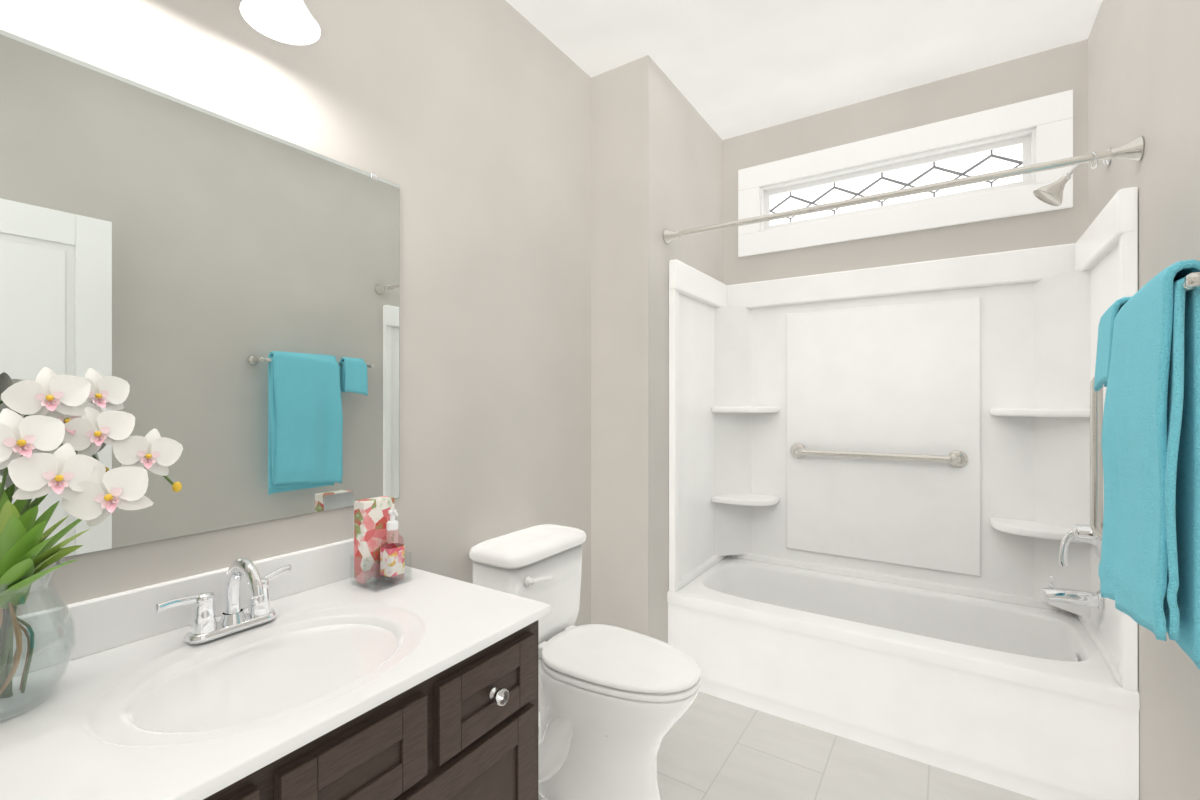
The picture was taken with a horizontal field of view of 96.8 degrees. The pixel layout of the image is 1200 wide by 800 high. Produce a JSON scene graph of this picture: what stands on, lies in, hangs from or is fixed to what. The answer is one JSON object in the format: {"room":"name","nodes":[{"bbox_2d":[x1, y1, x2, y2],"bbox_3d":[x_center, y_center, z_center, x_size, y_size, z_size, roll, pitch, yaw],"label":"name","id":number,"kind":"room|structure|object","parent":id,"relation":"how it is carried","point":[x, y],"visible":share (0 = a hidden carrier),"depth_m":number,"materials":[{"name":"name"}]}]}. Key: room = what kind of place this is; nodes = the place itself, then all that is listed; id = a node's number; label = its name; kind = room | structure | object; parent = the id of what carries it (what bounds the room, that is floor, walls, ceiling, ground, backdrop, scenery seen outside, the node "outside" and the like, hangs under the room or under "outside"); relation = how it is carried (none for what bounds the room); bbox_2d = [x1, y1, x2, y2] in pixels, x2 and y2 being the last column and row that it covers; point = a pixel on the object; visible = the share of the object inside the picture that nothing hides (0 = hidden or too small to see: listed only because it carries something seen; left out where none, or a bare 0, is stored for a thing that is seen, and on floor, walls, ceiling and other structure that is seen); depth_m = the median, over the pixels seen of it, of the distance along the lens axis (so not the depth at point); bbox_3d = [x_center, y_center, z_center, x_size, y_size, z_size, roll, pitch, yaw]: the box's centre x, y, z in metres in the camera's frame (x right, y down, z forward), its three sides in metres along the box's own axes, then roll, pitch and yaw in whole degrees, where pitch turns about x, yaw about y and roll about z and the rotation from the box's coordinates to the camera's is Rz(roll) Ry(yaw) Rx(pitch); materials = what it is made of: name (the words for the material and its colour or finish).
{"room":"bathroom","nodes":[
{"label":"bathroom","id":0,"kind":"room"},
{"bbox_2d":[0,0,590,625],"bbox_3d":[-0.420,-0.090,1.925,0.120,2.720,3.204,0,0,33],"label":"wall","id":1,"kind":"structure","parent":0,"point":[481,123],"depth_m":1.69,"materials":[{"name":"paint"}]},
{"bbox_2d":[0,29,398,556],"bbox_3d":[-0.872,-0.171,1.116,0.008,0.918,1.046,0,0,33],"label":"vanity mirror","id":2,"kind":"object","parent":1,"relation":"attached to","point":[241,280],"visible":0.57,"depth_m":1.13,"materials":[{"name":"silver mirror"}]},
{"bbox_2d":[240,0,320,44],"bbox_3d":[-0.833,-0.918,0.974,0.228,0.224,0.588,0,0,33],"label":"light","id":3,"kind":"object","parent":1,"relation":"attached to","point":[286,21],"visible":1,"depth_m":1.17,"materials":[{"name":"white glass"}]},
{"bbox_2d":[591,55,721,643],"bbox_3d":[0.322,-0.090,2.687,0.290,2.720,0.878,0,0,33],"label":"wall","id":4,"kind":"structure","parent":0,"point":[656,162],"depth_m":2.33,"materials":[{"name":"paint"}]},
{"bbox_2d":[538,692,1037,799],"bbox_3d":[0.389,1.320,1.397,2.054,0.100,3.204,0,0,33],"label":"floor","id":5,"kind":"structure","parent":0,"point":[718,749],"depth_m":1.84,"materials":[{"name":"tile"}]},
{"bbox_2d":[0,530,550,799],"bbox_3d":[-0.636,0.794,0.936,0.600,0.953,1.063,0,0,33],"label":"vanity","id":6,"kind":"object","parent":5,"relation":"on","point":[281,677],"visible":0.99,"depth_m":0.96,"materials":[{"name":"white stone"}]},
{"bbox_2d":[0,367,182,720],"bbox_3d":[-0.869,0.208,0.833,0.278,0.524,0.213,0,0,-7],"label":"vase","id":7,"kind":"object","parent":6,"relation":"on","point":[69,415],"visible":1,"depth_m":0.83,"materials":[{"name":"clear glass"}]},
{"bbox_2d":[351,496,409,591],"bbox_3d":[-0.559,0.363,1.368,0.118,0.212,0.106,0,0,33],"label":"soap caddy","id":8,"kind":"object","parent":6,"relation":"on","point":[377,556],"visible":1,"depth_m":1.35,"materials":[{"name":"multicoloured plastic"}]},
{"bbox_2d":[470,524,700,799],"bbox_3d":[-0.051,0.870,1.697,0.742,0.800,0.490,0,0,33],"label":"toilet","id":9,"kind":"object","parent":5,"relation":"on","point":[609,696],"visible":0.87,"depth_m":1.62,"materials":[{"name":"ceramic"}]},
{"bbox_2d":[667,148,1139,799],"bbox_3d":[1.129,0.198,2.263,1.520,2.145,0.700,0,0,33],"label":"tub","id":10,"kind":"object","parent":5,"relation":"on","point":[886,483],"visible":0.91,"depth_m":2.30,"materials":[{"name":"plastic"}]},
{"bbox_2d":[506,0,1102,139],"bbox_3d":[0.389,-1.500,1.397,2.054,0.100,3.204,0,0,33],"label":"ceiling","id":11,"kind":"structure","parent":0,"point":[745,66],"depth_m":2.15,"materials":[{"name":"paint"}]},
{"bbox_2d":[722,39,1087,284],"bbox_3d":[1.233,-0.090,2.687,1.814,2.720,0.120,0,0,33],"label":"wall","id":12,"kind":"structure","parent":0,"point":[1063,68],"depth_m":2.46,"materials":[{"name":"paint"}]},
{"bbox_2d":[738,89,1072,256],"bbox_3d":[1.357,-1.018,2.569,1.382,0.473,0.093,0,0,33],"label":"transom window","id":13,"kind":"structure","parent":12,"relation":"in","point":[1049,118],"depth_m":2.48,"materials":[{"name":"white"}]},
{"bbox_2d":[1088,0,1199,799],"bbox_3d":[1.199,-0.090,0.868,0.120,2.720,3.204,0,0,33],"label":"wall","id":14,"kind":"structure","parent":0,"point":[1144,55],"depth_m":1.43,"materials":[{"name":"paint"}]},
{"bbox_2d":[663,136,1144,243],"bbox_3d":[0.933,-0.730,1.964,1.523,0.068,0.068,0,0,33],"label":"rod","id":15,"kind":"object","parent":14,"relation":"attached to","point":[1133,150],"visible":1,"depth_m":1.80,"materials":[{"name":"silver metal"}]},
{"bbox_2d":[1094,259,1199,669],"bbox_3d":[1.260,0.123,1.216,0.158,0.779,0.696,0,0,33],"label":"towels","id":16,"kind":"object","parent":14,"relation":"attached to","point":[1148,354],"visible":1,"depth_m":1.05,"materials":[{"name":"teal fabric"}]}
]}

